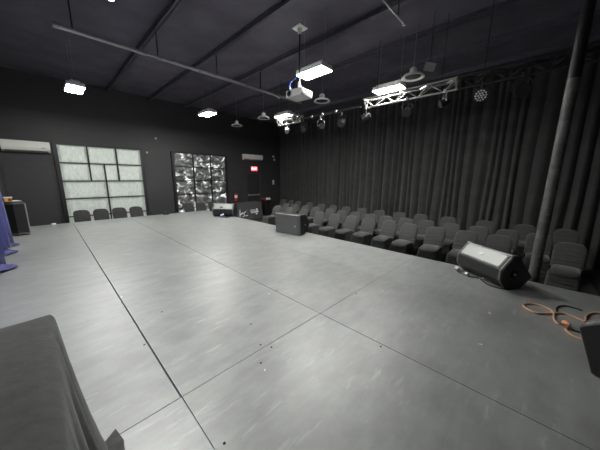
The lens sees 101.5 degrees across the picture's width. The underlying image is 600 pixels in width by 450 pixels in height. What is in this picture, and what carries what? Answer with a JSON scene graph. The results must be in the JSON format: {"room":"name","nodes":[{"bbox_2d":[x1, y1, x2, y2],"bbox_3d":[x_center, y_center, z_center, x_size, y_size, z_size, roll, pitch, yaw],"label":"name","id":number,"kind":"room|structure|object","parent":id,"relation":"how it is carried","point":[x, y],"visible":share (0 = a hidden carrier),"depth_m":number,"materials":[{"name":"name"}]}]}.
{"room":"auditorium","nodes":[
{"label":"auditorium","id":0,"kind":"room"},
{"bbox_2d":[0,160,8,200],"bbox_3d":[-3.005,-0.728,1.675,13.600,4.600,0.200,11,15,43],"label":"wall","id":1,"kind":"structure","parent":0,"point":[3,188],"depth_m":6.12,"materials":[{"name":"black paint"}]},
{"bbox_2d":[0,191,19,270],"bbox_3d":[-3.386,-0.955,2.396,5.096,3.339,0.344,11,15,43],"label":"drape","id":2,"kind":"object","parent":1,"relation":"hanging from","point":[6,238],"visible":1,"depth_m":3.94,"materials":[{"name":"fabric"}]},
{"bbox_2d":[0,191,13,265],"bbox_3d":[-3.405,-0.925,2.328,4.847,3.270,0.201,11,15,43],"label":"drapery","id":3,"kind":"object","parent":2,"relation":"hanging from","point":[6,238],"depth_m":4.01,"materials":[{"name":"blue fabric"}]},
{"bbox_2d":[0,67,279,225],"bbox_3d":[-4.405,-2.366,9.970,0.200,4.600,10.370,11,15,43],"label":"wall","id":4,"kind":"structure","parent":0,"point":[33,107],"depth_m":7.94,"materials":[{"name":"black paint"}]},
{"bbox_2d":[0,139,50,152],"bbox_3d":[-7.377,-2.116,6.607,0.205,0.294,0.900,11,15,43],"label":"air conditioner","id":5,"kind":"object","parent":4,"relation":"attached to","point":[5,144],"visible":1,"depth_m":6.53,"materials":[{"name":"white plastic"}]},
{"bbox_2d":[51,142,148,222],"bbox_3d":[-6.303,-1.151,8.017,0.090,2.750,2.230,11,15,43],"label":"window","id":6,"kind":"structure","parent":4,"relation":"in","point":[90,177],"depth_m":7.85,"materials":[{"name":"white glass"}]},
{"bbox_2d":[106,0,184,92],"bbox_3d":[-1.178,-3.276,3.067,13.600,0.100,0.090,11,15,43],"label":"ceiling beam","id":7,"kind":"structure","parent":4,"relation":"attached to","point":[172,6],"depth_m":4.65,"materials":[{"name":"black metal"}]},
{"bbox_2d":[170,151,228,212],"bbox_3d":[-4.072,-1.571,10.272,0.092,2.750,2.290,11,15,43],"label":"window","id":8,"kind":"structure","parent":4,"relation":"in","point":[197,177],"depth_m":10.12,"materials":[{"name":"white glass"}]},
{"bbox_2d":[148,0,298,100],"bbox_3d":[-0.362,-3.430,3.891,13.600,0.100,0.090,11,15,43],"label":"ceiling beam","id":9,"kind":"structure","parent":4,"relation":"attached to","point":[280,6],"depth_m":4.72,"materials":[{"name":"black metal"}]},
{"bbox_2d":[242,154,262,160],"bbox_3d":[-2.260,-3.232,11.746,0.205,0.264,1.050,11,15,43],"label":"air conditioner","id":10,"kind":"object","parent":4,"relation":"attached to","point":[244,156],"visible":1,"depth_m":11.62,"materials":[{"name":"white plastic"}]},
{"bbox_2d":[244,172,261,205],"bbox_3d":[-2.293,-1.512,12.135,0.110,2.130,0.920,11,15,43],"label":"door","id":11,"kind":"structure","parent":4,"relation":"in","point":[253,184],"depth_m":12.05,"materials":[{"name":"black wood"}]},
{"bbox_2d":[183,0,414,107],"bbox_3d":[0.454,-3.583,4.716,13.600,0.100,0.090,11,15,43],"label":"ceiling beam","id":12,"kind":"structure","parent":4,"relation":"attached to","point":[383,9],"depth_m":4.82,"materials":[{"name":"black metal"}]},
{"bbox_2d":[215,0,531,111],"bbox_3d":[1.269,-3.737,5.540,13.600,0.100,0.090,11,15,43],"label":"ceiling beam","id":13,"kind":"structure","parent":4,"relation":"attached to","point":[506,4],"depth_m":4.67,"materials":[{"name":"black metal"}]},
{"bbox_2d":[238,6,599,117],"bbox_3d":[2.085,-3.891,6.364,13.600,0.100,0.090,11,15,43],"label":"ceiling beam","id":14,"kind":"structure","parent":4,"relation":"attached to","point":[572,18],"depth_m":5.14,"materials":[{"name":"black metal"}]},
{"bbox_2d":[258,34,599,122],"bbox_3d":[2.901,-4.045,7.189,13.600,0.100,0.090,11,15,43],"label":"ceiling beam","id":15,"kind":"structure","parent":4,"relation":"attached to","point":[596,38],"depth_m":5.90,"materials":[{"name":"black metal"}]},
{"bbox_2d":[0,0,599,123],"bbox_3d":[0.563,-3.702,4.806,14.000,0.100,10.370,11,15,43],"label":"ceiling","id":16,"kind":"structure","parent":0,"point":[29,42],"depth_m":4.91,"materials":[{"name":"black paint"}]},
{"bbox_2d":[64,37,85,93],"bbox_3d":[-4.709,-3.280,5.042,0.580,0.918,0.290,11,15,43],"label":"ceiling lamp","id":17,"kind":"object","parent":16,"relation":"hanging from","point":[74,86],"visible":1,"depth_m":4.99,"materials":[{"name":"white"}]},
{"bbox_2d":[65,84,84,93],"bbox_3d":[-4.713,-2.847,5.127,0.558,0.036,0.268,11,15,43],"label":"diffuser","id":18,"kind":"object","parent":17,"relation":"attached to","point":[74,88],"depth_m":5.05,"materials":[{"name":"white plastic"}]},
{"bbox_2d":[52,0,301,103],"bbox_3d":[-1.777,-3.497,5.350,0.070,0.556,5.220,11,15,43],"label":"ceiling pipe","id":19,"kind":"object","parent":16,"relation":"attached to","point":[54,24],"visible":0.97,"depth_m":4.48,"materials":[{"name":"grey metal"}]},
{"bbox_2d":[198,83,216,116],"bbox_3d":[-2.679,-3.646,7.009,0.580,0.918,0.290,11,15,43],"label":"ceiling lamp","id":20,"kind":"object","parent":16,"relation":"hanging from","point":[207,112],"visible":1,"depth_m":6.96,"materials":[{"name":"white"}]},
{"bbox_2d":[199,112,215,116],"bbox_3d":[-2.683,-3.213,7.094,0.558,0.036,0.268,11,15,43],"label":"diffuser","id":21,"kind":"object","parent":20,"relation":"attached to","point":[206,114],"depth_m":7.07,"materials":[{"name":"white plastic"}]},
{"bbox_2d":[231,113,241,126],"bbox_3d":[-2.227,-3.948,8.563,0.390,0.914,0.390,11,15,43],"label":"pendant lamp","id":22,"kind":"object","parent":16,"relation":"hanging from","point":[235,124],"visible":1,"depth_m":8.59,"materials":[{"name":"white plastic"}]},
{"bbox_2d":[258,93,269,119],"bbox_3d":[-1.107,-3.715,7.428,0.390,0.914,0.390,11,15,43],"label":"pendant lamp","id":23,"kind":"object","parent":16,"relation":"hanging from","point":[263,117],"visible":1,"depth_m":7.45,"materials":[{"name":"white plastic"}]},
{"bbox_2d":[274,109,294,117],"bbox_3d":[-0.461,-3.659,7.182,0.580,0.918,0.290,11,15,43],"label":"ceiling lamp","id":24,"kind":"object","parent":16,"relation":"hanging from","point":[287,113],"visible":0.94,"depth_m":7.13,"materials":[{"name":"white plastic"}]},
{"bbox_2d":[275,114,291,117],"bbox_3d":[-0.465,-3.226,7.266,0.558,0.036,0.268,11,15,43],"label":"diffuser","id":25,"kind":"object","parent":24,"relation":"attached to","point":[276,115],"depth_m":7.22,"materials":[{"name":"white plastic"}]},
{"bbox_2d":[275,76,303,126],"bbox_3d":[-0.304,-3.419,6.759,0.939,1.222,0.212,11,15,43],"label":"lighting truss","id":26,"kind":"object","parent":16,"relation":"hanging from","point":[297,115],"visible":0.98,"depth_m":6.75,"materials":[{"name":"silver metal"}]},
{"bbox_2d":[301,105,361,119],"bbox_3d":[0.677,-2.697,5.923,1.800,0.080,0.070,11,15,43],"label":"pipe","id":27,"kind":"object","parent":26,"relation":"attached to","point":[360,106],"visible":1,"depth_m":5.81,"materials":[{"name":"black metal"}]},
{"bbox_2d":[318,115,324,128],"bbox_3d":[0.524,-2.555,6.101,0.180,0.320,0.162,-1,11,-9],"label":"stage light","id":28,"kind":"object","parent":27,"relation":"hanging from","point":[321,125],"visible":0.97,"depth_m":6.06,"materials":[{"name":"black metal"}]},
{"bbox_2d":[337,111,345,126],"bbox_3d":[0.965,-2.448,5.672,0.211,0.357,0.200,-3,12,-17],"label":"stage light","id":29,"kind":"object","parent":27,"relation":"hanging from","point":[341,122],"visible":1,"depth_m":5.63,"materials":[{"name":"black metal"}]},
{"bbox_2d":[286,23,311,101],"bbox_3d":[-0.014,-2.663,4.048,0.340,1.058,0.315,10,14,39],"label":"projector","id":30,"kind":"object","parent":16,"relation":"hanging from","point":[298,94],"visible":1,"depth_m":4.04,"materials":[{"name":"white plastic"}]},
{"bbox_2d":[296,10,331,79],"bbox_3d":[0.240,-3.054,4.132,0.580,0.918,0.290,11,15,43],"label":"ceiling lamp","id":31,"kind":"object","parent":16,"relation":"hanging from","point":[321,67],"visible":0.99,"depth_m":4.12,"materials":[{"name":"white plastic"}]},
{"bbox_2d":[297,66,330,79],"bbox_3d":[0.236,-2.622,4.217,0.558,0.036,0.268,11,15,43],"label":"diffuser","id":32,"kind":"object","parent":31,"relation":"attached to","point":[310,72],"depth_m":4.16,"materials":[{"name":"white plastic"}]},
{"bbox_2d":[314,75,329,103],"bbox_3d":[0.522,-3.360,5.697,0.390,0.914,0.390,11,15,43],"label":"pendant lamp","id":33,"kind":"object","parent":16,"relation":"hanging from","point":[321,100],"visible":0.99,"depth_m":5.73,"materials":[{"name":"white plastic"}]},
{"bbox_2d":[372,42,405,94],"bbox_3d":[1.813,-3.191,4.905,0.580,0.918,0.290,11,15,43],"label":"ceiling lamp","id":34,"kind":"object","parent":16,"relation":"hanging from","point":[395,85],"visible":0.99,"depth_m":4.88,"materials":[{"name":"white"}]},
{"bbox_2d":[373,85,404,94],"bbox_3d":[1.809,-2.758,4.990,0.558,0.036,0.268,11,15,43],"label":"diffuser","id":35,"kind":"object","parent":34,"relation":"attached to","point":[383,89],"depth_m":4.94,"materials":[{"name":"white plastic"}]},
{"bbox_2d":[381,0,405,26],"bbox_3d":[1.134,-3.175,3.288,0.050,0.340,1.450,11,15,43],"label":"conduit","id":36,"kind":"object","parent":16,"relation":"attached to","point":[383,1],"visible":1,"depth_m":3.61,"materials":[{"name":"black metal"}]},
{"bbox_2d":[363,13,459,107],"bbox_3d":[2.015,-2.964,4.549,1.729,1.222,0.212,11,15,43],"label":"lighting truss","id":37,"kind":"object","parent":16,"relation":"hanging from","point":[456,81],"visible":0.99,"depth_m":4.49,"materials":[{"name":"silver metal"}]},
{"bbox_2d":[361,106,370,122],"bbox_3d":[1.412,-2.368,5.247,0.232,0.342,0.213,11,15,43],"label":"stage light","id":38,"kind":"object","parent":37,"relation":"hanging from","point":[366,117],"visible":0.99,"depth_m":5.20,"materials":[{"name":"black metal"}]},
{"bbox_2d":[401,97,412,116],"bbox_3d":[2.034,-2.235,4.661,0.217,0.366,0.190,11,15,43],"label":"stage light","id":39,"kind":"object","parent":37,"relation":"hanging from","point":[405,112],"visible":1,"depth_m":4.62,"materials":[{"name":"black metal"}]},
{"bbox_2d":[438,89,449,107],"bbox_3d":[2.489,-2.175,4.219,0.186,0.305,0.174,11,15,43],"label":"stage light","id":40,"kind":"object","parent":37,"relation":"hanging from","point":[444,102],"visible":1,"depth_m":4.18,"materials":[{"name":"black metal"}]},
{"bbox_2d":[401,21,424,81],"bbox_3d":[2.013,-3.068,4.277,0.390,0.914,0.390,11,15,43],"label":"pendant lamp","id":41,"kind":"object","parent":16,"relation":"hanging from","point":[413,75],"visible":1,"depth_m":4.30,"materials":[{"name":"white plastic"}]},
{"bbox_2d":[423,10,436,71],"bbox_3d":[2.179,-3.031,4.034,0.183,0.889,0.157,4,12,18],"label":"ceiling plate","id":42,"kind":"object","parent":16,"relation":"hanging from","point":[429,66],"visible":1,"depth_m":4.08,"materials":[{"name":"grey metal"}]},
{"bbox_2d":[279,46,599,269],"bbox_3d":[2.830,-2.083,8.836,0.186,4.585,11.630,-10,15,-42],"label":"stage curtain","id":43,"kind":"object","parent":16,"relation":"hanging from","point":[466,160],"visible":0.79,"depth_m":6.83,"materials":[{"name":"black fabric"}]},
{"bbox_2d":[459,0,599,89],"bbox_3d":[3.398,-2.693,3.231,2.110,1.222,0.212,11,15,43],"label":"lighting truss","id":44,"kind":"object","parent":16,"relation":"hanging from","point":[569,55],"visible":0.9,"depth_m":3.51,"materials":[{"name":"black metal"}]},
{"bbox_2d":[472,81,491,102],"bbox_3d":[2.884,-2.098,3.883,0.258,0.309,0.212,11,15,43],"label":"stage light","id":45,"kind":"object","parent":44,"relation":"hanging from","point":[481,94],"visible":1,"depth_m":3.83,"materials":[{"name":"black metal"}]},
{"bbox_2d":[511,72,533,97],"bbox_3d":[3.209,-2.013,3.539,0.235,0.348,0.217,11,15,43],"label":"stage light","id":46,"kind":"object","parent":44,"relation":"hanging from","point":[521,90],"visible":1,"depth_m":3.50,"materials":[{"name":"black metal"}]},
{"bbox_2d":[248,213,599,295],"bbox_3d":[0.519,0.910,5.709,14.000,0.100,10.370,11,15,43],"label":"floor","id":47,"kind":"structure","parent":0,"point":[586,287],"depth_m":4.80,"materials":[{"name":"concrete"}]},
{"bbox_2d":[73,210,90,221],"bbox_3d":[-6.315,0.043,7.180,0.698,0.911,0.420,11,15,43],"label":"covered chair","id":48,"kind":"object","parent":47,"relation":"on","point":[79,215],"visible":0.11,"depth_m":7.27,"materials":[{"name":"grey fabric"}]},
{"bbox_2d":[93,209,109,219],"bbox_3d":[-6.001,-0.016,7.497,0.698,0.911,0.420,11,15,43],"label":"covered chair","id":49,"kind":"object","parent":47,"relation":"on","point":[99,214],"visible":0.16,"depth_m":7.58,"materials":[{"name":"grey fabric"}]},
{"bbox_2d":[112,207,127,218],"bbox_3d":[-5.673,-0.078,7.828,0.698,0.911,0.420,11,15,43],"label":"covered chair","id":50,"kind":"object","parent":47,"relation":"on","point":[120,212],"visible":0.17,"depth_m":7.92,"materials":[{"name":"grey fabric"}]},
{"bbox_2d":[129,206,143,216],"bbox_3d":[-5.338,-0.136,8.139,0.698,0.911,0.420,11,15,43],"label":"covered chair","id":51,"kind":"object","parent":47,"relation":"on","point":[136,211],"visible":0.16,"depth_m":8.23,"materials":[{"name":"grey fabric"}]},
{"bbox_2d":[183,203,194,211],"bbox_3d":[-4.125,-0.362,9.351,0.698,0.911,0.420,11,15,43],"label":"covered chair","id":52,"kind":"object","parent":47,"relation":"on","point":[188,207],"visible":0.15,"depth_m":9.44,"materials":[{"name":"grey fabric"}]},
{"bbox_2d":[196,202,206,210],"bbox_3d":[-3.783,-0.426,9.696,0.698,0.911,0.420,11,15,43],"label":"covered chair","id":53,"kind":"object","parent":47,"relation":"on","point":[201,206],"visible":0.18,"depth_m":9.78,"materials":[{"name":"grey fabric"}]},
{"bbox_2d":[208,201,216,210],"bbox_3d":[-3.441,-0.490,10.041,0.698,0.911,0.420,11,15,43],"label":"covered chair","id":54,"kind":"object","parent":47,"relation":"on","point":[210,204],"visible":0.13,"depth_m":10.06,"materials":[{"name":"grey fabric"}]},
{"bbox_2d":[232,201,262,218],"bbox_3d":[-2.502,-0.712,11.640,0.710,0.734,1.479,11,15,43],"label":"covered table","id":55,"kind":"object","parent":47,"relation":"on","point":[252,209],"visible":0.86,"depth_m":11.42,"materials":[{"name":"fabric"}]},
{"bbox_2d":[261,198,270,215],"bbox_3d":[-1.703,-0.949,12.464,0.388,0.910,0.364,11,15,43],"label":"waste bin","id":56,"kind":"object","parent":47,"relation":"on","point":[266,202],"visible":0.89,"depth_m":12.36,"materials":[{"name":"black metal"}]},
{"bbox_2d":[262,206,280,224],"bbox_3d":[-1.015,-0.212,8.741,0.698,0.911,0.420,-10,15,-43],"label":"covered chair","id":57,"kind":"object","parent":47,"relation":"on","point":[269,219],"visible":0.53,"depth_m":8.59,"materials":[{"name":"grey fabric"}]},
{"bbox_2d":[272,199,286,211],"bbox_3d":[-0.947,-0.690,11.182,0.420,0.911,0.698,10,15,40],"label":"covered chair","id":58,"kind":"object","parent":47,"relation":"on","point":[283,201],"visible":0.22,"depth_m":11.28,"materials":[{"name":"grey fabric"}]},
{"bbox_2d":[274,207,293,224],"bbox_3d":[-0.542,-0.109,8.235,0.698,0.911,0.420,-10,15,-44],"label":"covered chair","id":59,"kind":"object","parent":47,"relation":"on","point":[288,210],"visible":0.2,"depth_m":8.29,"materials":[{"name":"grey fabric"}]},
{"bbox_2d":[281,203,289,211],"bbox_3d":[-0.742,-0.352,9.466,0.698,0.911,0.420,-10,15,-42],"label":"covered chair","id":60,"kind":"object","parent":47,"relation":"on","point":[285,206],"visible":0.13,"depth_m":9.56,"materials":[{"name":"grey fabric"}]},
{"bbox_2d":[0,210,599,449],"bbox_3d":[-0.785,0.958,3.304,12.070,0.696,4.730,11,15,43],"label":"stage","id":61,"kind":"object","parent":47,"relation":"on","point":[358,346],"visible":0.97,"depth_m":1.91,"materials":[{"name":"grey wood"}]},
{"bbox_2d":[3,201,30,234],"bbox_3d":[-5.887,-0.142,5.039,0.401,0.696,0.379,9,14,37],"label":"speaker","id":62,"kind":"object","parent":61,"relation":"on","point":[16,211],"visible":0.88,"depth_m":4.96},
{"bbox_2d":[0,314,124,449],"bbox_3d":[-0.636,0.793,0.403,1.432,0.742,0.767,11,15,43],"label":"covered table","id":63,"kind":"object","parent":61,"relation":"on","point":[43,405],"visible":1,"depth_m":0.62,"materials":[{"name":"black fabric"}]},
{"bbox_2d":[212,203,236,216],"bbox_3d":[-2.371,-0.483,7.738,0.692,0.400,0.418,1,11,2],"label":"floor speaker","id":64,"kind":"object","parent":61,"relation":"on","point":[218,209],"visible":1,"depth_m":7.56,"materials":[{"name":"black plastic"}]},
{"bbox_2d":[214,204,231,208],"bbox_3d":[-2.375,-0.571,7.577,0.550,0.133,0.115,1,11,2],"label":"grille","id":65,"kind":"object","parent":64,"relation":"attached to","point":[216,206],"depth_m":7.57,"materials":[{"name":"silver metal"}]},
{"bbox_2d":[275,212,308,235],"bbox_3d":[-0.176,-0.048,5.495,0.712,0.451,0.398,8,13,32],"label":"floor speaker","id":66,"kind":"object","parent":61,"relation":"on","point":[289,223],"visible":1,"depth_m":5.31,"materials":[{"name":"black plastic"}]},
{"bbox_2d":[277,214,297,234],"bbox_3d":[-0.275,-0.019,5.348,0.570,0.406,0.033,8,13,32],"label":"grille","id":67,"kind":"object","parent":66,"relation":"attached to","point":[286,223],"depth_m":5.33,"materials":[{"name":"grey metal"}]},
{"bbox_2d":[455,267,513,289],"bbox_3d":[2.229,0.642,3.073,0.186,0.069,0.694,-5,12,-24],"label":"lead","id":68,"kind":"object","parent":61,"relation":"on","point":[456,268],"visible":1,"depth_m":3.10,"materials":[{"name":"black rubber"}]},
{"bbox_2d":[457,241,530,288],"bbox_3d":[2.411,0.475,3.085,0.418,0.400,0.692,-1,11,-8],"label":"floor speaker","id":69,"kind":"object","parent":61,"relation":"on","point":[504,269],"visible":1,"depth_m":2.87,"materials":[{"name":"black plastic"}]},
{"bbox_2d":[462,243,507,266],"bbox_3d":[2.272,0.361,3.044,0.115,0.133,0.550,-1,11,-8],"label":"grille","id":70,"kind":"object","parent":69,"relation":"attached to","point":[482,254],"depth_m":3.00,"materials":[{"name":"silver metal"}]},
{"bbox_2d":[511,271,517,277],"bbox_3d":[2.414,0.558,2.760,0.090,0.090,0.014,-1,11,-8],"label":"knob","id":71,"kind":"object","parent":69,"relation":"on","point":[514,274],"depth_m":2.75,"materials":[{"name":"black metal"}]},
{"bbox_2d":[522,303,599,325],"bbox_3d":[2.586,0.795,2.355,0.819,0.051,0.390,-3,12,-16],"label":"extension cord","id":72,"kind":"object","parent":61,"relation":"on","point":[564,322],"visible":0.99,"depth_m":2.28,"materials":[{"name":"brown plastic"}]},
{"bbox_2d":[564,326,581,339],"bbox_3d":[2.227,0.882,1.991,0.086,0.015,0.214,2,11,9],"label":"cable","id":73,"kind":"object","parent":61,"relation":"on","point":[566,327],"visible":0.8,"depth_m":1.98,"materials":[{"name":"brown plastic"}]},
{"bbox_2d":[579,316,599,378],"bbox_3d":[2.219,0.760,1.560,0.692,0.422,0.426,-4,12,-21],"label":"floor speaker","id":74,"kind":"object","parent":61,"relation":"on","point":[590,331],"visible":1,"depth_m":1.56,"materials":[{"name":"black plastic"}]},
{"bbox_2d":[587,316,599,321],"bbox_3d":[2.168,0.590,1.661,0.550,0.102,0.114,-4,12,-21],"label":"grille","id":75,"kind":"object","parent":74,"relation":"attached to","point":[597,319],"depth_m":1.60,"materials":[{"name":"grey metal"}]},
{"bbox_2d":[297,202,312,216],"bbox_3d":[0.204,-0.435,9.934,0.420,0.911,0.698,11,15,43],"label":"covered chair","id":76,"kind":"object","parent":47,"relation":"on","point":[309,204],"visible":0.2,"depth_m":9.94,"materials":[{"name":"grey fabric"}]},
{"bbox_2d":[307,207,319,223],"bbox_3d":[0.378,-0.154,8.508,0.420,0.911,0.698,10,15,41],"label":"covered chair","id":77,"kind":"object","parent":47,"relation":"on","point":[314,210],"visible":0.3,"depth_m":8.58,"materials":[{"name":"grey fabric"}]},
{"bbox_2d":[306,212,324,234],"bbox_3d":[0.399,0.087,7.283,0.698,0.911,0.420,-9,15,-42],"label":"covered chair","id":78,"kind":"object","parent":47,"relation":"on","point":[313,228],"visible":0.54,"depth_m":7.24,"materials":[{"name":"grey fabric"}]},
{"bbox_2d":[309,204,324,216],"bbox_3d":[0.654,-0.341,9.477,0.420,0.911,0.698,10,15,41],"label":"covered chair","id":79,"kind":"object","parent":47,"relation":"on","point":[322,206],"visible":0.12,"depth_m":9.54,"materials":[{"name":"grey fabric"}]},
{"bbox_2d":[322,208,334,226],"bbox_3d":[0.811,-0.063,8.068,0.698,0.911,0.420,-10,15,-44],"label":"covered chair","id":80,"kind":"object","parent":47,"relation":"on","point":[328,212],"visible":0.23,"depth_m":8.12,"materials":[{"name":"grey fabric"}]},
{"bbox_2d":[318,214,340,237],"bbox_3d":[0.814,0.168,6.888,0.698,0.911,0.420,-10,15,-43],"label":"covered chair","id":81,"kind":"object","parent":47,"relation":"on","point":[334,220],"visible":0.64,"depth_m":6.84,"materials":[{"name":"grey fabric"}]},
{"bbox_2d":[327,210,346,228],"bbox_3d":[1.153,0.009,7.715,0.420,0.911,0.698,11,15,42],"label":"covered chair","id":82,"kind":"object","parent":47,"relation":"on","point":[343,213],"visible":0.27,"depth_m":7.74,"materials":[{"name":"grey fabric"}]},
{"bbox_2d":[334,215,357,241],"bbox_3d":[1.221,0.232,6.582,0.698,0.911,0.420,-10,15,-43],"label":"covered chair","id":83,"kind":"object","parent":47,"relation":"on","point":[350,224],"visible":0.72,"depth_m":6.51,"materials":[{"name":"grey fabric"}]},
{"bbox_2d":[341,206,350,216],"bbox_3d":[1.459,-0.178,8.683,0.420,0.911,0.698,11,15,43],"label":"covered chair","id":84,"kind":"object","parent":47,"relation":"on","point":[346,208],"visible":0.12,"depth_m":8.73,"materials":[{"name":"grey fabric"}]},
{"bbox_2d":[340,211,360,228],"bbox_3d":[1.513,0.080,7.372,0.420,0.911,0.698,11,15,43],"label":"covered chair","id":85,"kind":"object","parent":47,"relation":"on","point":[358,214],"visible":0.19,"depth_m":7.38,"materials":[{"name":"grey fabric"}]},
{"bbox_2d":[357,208,367,226],"bbox_3d":[1.946,-0.093,8.273,0.698,0.911,0.420,-10,15,-44],"label":"covered chair","id":86,"kind":"object","parent":47,"relation":"on","point":[363,211],"visible":0.21,"depth_m":8.31,"materials":[{"name":"grey fabric"}]},
{"bbox_2d":[351,217,375,245],"bbox_3d":[1.612,0.298,6.264,0.420,0.911,0.698,11,15,42],"label":"covered chair","id":87,"kind":"object","parent":47,"relation":"on","point":[363,237],"visible":0.66,"depth_m":6.18,"materials":[{"name":"grey fabric"}]},
{"bbox_2d":[355,214,375,231],"bbox_3d":[1.831,0.164,6.959,0.698,0.911,0.420,-10,15,-43],"label":"covered chair","id":88,"kind":"object","parent":47,"relation":"on","point":[357,229],"visible":0.16,"depth_m":6.99,"materials":[{"name":"grey fabric"}]},
{"bbox_2d":[373,210,384,229],"bbox_3d":[2.389,0.002,7.811,0.420,0.911,0.698,10,15,41],"label":"covered chair","id":89,"kind":"object","parent":47,"relation":"on","point":[378,213],"visible":0.23,"depth_m":7.89,"materials":[{"name":"grey fabric"}]},
{"bbox_2d":[371,216,392,239],"bbox_3d":[2.186,0.239,6.593,0.420,0.911,0.698,10,15,41],"label":"covered chair","id":90,"kind":"object","parent":47,"relation":"on","point":[382,219],"visible":0.27,"depth_m":6.69,"materials":[{"name":"grey fabric"}]},
{"bbox_2d":[371,220,397,249],"bbox_3d":[2.001,0.380,5.866,0.698,0.911,0.420,-10,15,-44],"label":"covered chair","id":91,"kind":"object","parent":47,"relation":"on","point":[389,227],"visible":0.69,"depth_m":5.82,"materials":[{"name":"grey fabric"}]},
{"bbox_2d":[393,212,405,223],"bbox_3d":[2.857,0.089,7.391,0.698,0.911,0.420,-10,15,-43],"label":"covered chair","id":92,"kind":"object","parent":47,"relation":"on","point":[397,216],"visible":0.14,"depth_m":7.50,"materials":[{"name":"grey fabric"}]},
{"bbox_2d":[390,223,417,254],"bbox_3d":[2.311,0.456,5.489,0.698,0.911,0.420,-10,15,-44],"label":"covered chair","id":93,"kind":"object","parent":47,"relation":"on","point":[404,244],"visible":0.7,"depth_m":5.45,"materials":[{"name":"grey fabric"}]},
{"bbox_2d":[394,218,413,240],"bbox_3d":[2.570,0.303,6.282,0.698,0.911,0.420,-10,15,-42],"label":"covered chair","id":94,"kind":"object","parent":47,"relation":"on","point":[402,221],"visible":0.23,"depth_m":6.38,"materials":[{"name":"grey fabric"}]},
{"bbox_2d":[413,214,427,224],"bbox_3d":[3.326,0.173,6.986,0.420,0.911,0.698,10,15,40],"label":"covered chair","id":95,"kind":"object","parent":47,"relation":"on","point":[417,217],"visible":0.14,"depth_m":7.12,"materials":[{"name":"grey fabric"}]},
{"bbox_2d":[413,220,433,255],"bbox_3d":[2.952,0.367,5.973,0.420,0.911,0.698,10,15,41],"label":"covered chair","id":96,"kind":"object","parent":47,"relation":"on","point":[422,225],"visible":0.31,"depth_m":6.01,"materials":[{"name":"grey fabric"}]},
{"bbox_2d":[417,227,445,261],"bbox_3d":[2.730,0.533,5.117,0.420,0.911,0.698,10,15,40],"label":"covered chair","id":97,"kind":"object","parent":47,"relation":"on","point":[434,239],"visible":0.73,"depth_m":5.11,"materials":[{"name":"grey fabric"}]},
{"bbox_2d":[439,216,455,227],"bbox_3d":[3.838,0.262,6.553,0.698,0.911,0.420,-10,15,-43],"label":"covered chair","id":98,"kind":"object","parent":47,"relation":"on","point":[446,219],"visible":0.1,"depth_m":6.68,"materials":[{"name":"grey fabric"}]},
{"bbox_2d":[441,223,460,261],"bbox_3d":[3.328,0.444,5.601,0.698,0.911,0.420,-10,15,-43],"label":"covered chair","id":99,"kind":"object","parent":47,"relation":"on","point":[451,229],"visible":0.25,"depth_m":5.60,"materials":[{"name":"grey fabric"}]},
{"bbox_2d":[445,230,477,265],"bbox_3d":[3.126,0.606,4.766,0.420,0.911,0.698,11,15,43],"label":"covered chair","id":100,"kind":"object","parent":47,"relation":"on","point":[462,237],"visible":0.38,"depth_m":4.84,"materials":[{"name":"grey fabric"}]},
{"bbox_2d":[468,226,488,244],"bbox_3d":[3.702,0.515,5.258,0.698,0.911,0.420,-9,15,-41],"label":"covered chair","id":101,"kind":"object","parent":47,"relation":"on","point":[482,232],"visible":0.15,"depth_m":5.30,"materials":[{"name":"grey fabric"}]},
{"bbox_2d":[475,220,493,235],"bbox_3d":[4.412,0.378,5.992,0.698,0.911,0.420,-10,15,-43],"label":"covered chair","id":102,"kind":"object","parent":47,"relation":"on","point":[489,225],"visible":0.12,"depth_m":6.05,"materials":[{"name":"grey fabric"}]},
{"bbox_2d":[485,235,512,252],"bbox_3d":[3.504,0.680,4.406,0.420,0.911,0.698,10,15,41],"label":"covered chair","id":103,"kind":"object","parent":47,"relation":"on","point":[500,242],"visible":0.11,"depth_m":4.50,"materials":[{"name":"grey fabric"}]},
{"bbox_2d":[495,229,519,254],"bbox_3d":[4.066,0.584,4.925,0.698,0.911,0.420,-10,15,-43],"label":"covered chair","id":104,"kind":"object","parent":47,"relation":"on","point":[514,235],"visible":0.15,"depth_m":4.95,"materials":[{"name":"grey fabric"}]},
{"bbox_2d":[514,224,535,259],"bbox_3d":[4.961,0.483,5.483,0.420,0.911,0.698,11,15,42],"label":"covered chair","id":105,"kind":"object","parent":47,"relation":"on","point":[523,230],"visible":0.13,"depth_m":5.55,"materials":[{"name":"grey fabric"}]},
{"bbox_2d":[522,233,552,283],"bbox_3d":[4.414,0.654,4.579,0.420,0.911,0.698,10,15,41],"label":"covered chair","id":106,"kind":"object","parent":47,"relation":"on","point":[530,238],"visible":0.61,"depth_m":4.55,"materials":[{"name":"grey fabric"}]},
{"bbox_2d":[528,0,596,282],"bbox_3d":[3.154,-0.920,2.981,0.240,4.590,0.240,11,15,43],"label":"steel column","id":107,"kind":"structure","parent":47,"relation":"on","point":[587,11],"depth_m":2.92,"materials":[{"name":"black metal"}]},
{"bbox_2d":[550,229,579,257],"bbox_3d":[5.379,0.581,5.002,0.420,0.911,0.698,11,15,43],"label":"covered chair","id":108,"kind":"object","parent":47,"relation":"on","point":[559,235],"visible":0.23,"depth_m":5.11,"materials":[{"name":"grey fabric"}]},
{"bbox_2d":[544,242,587,291],"bbox_3d":[4.238,0.781,3.926,0.698,0.911,0.420,-9,15,-40],"label":"covered chair","id":109,"kind":"object","parent":47,"relation":"on","point":[567,263],"visible":0.76,"depth_m":3.89,"materials":[{"name":"grey fabric"}]},
{"bbox_2d":[583,270,599,295],"bbox_3d":[5.262,1.153,4.376,0.075,0.036,2.402,11,15,42],"label":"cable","id":110,"kind":"object","parent":47,"relation":"on","point":[584,272],"visible":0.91,"depth_m":4.60,"materials":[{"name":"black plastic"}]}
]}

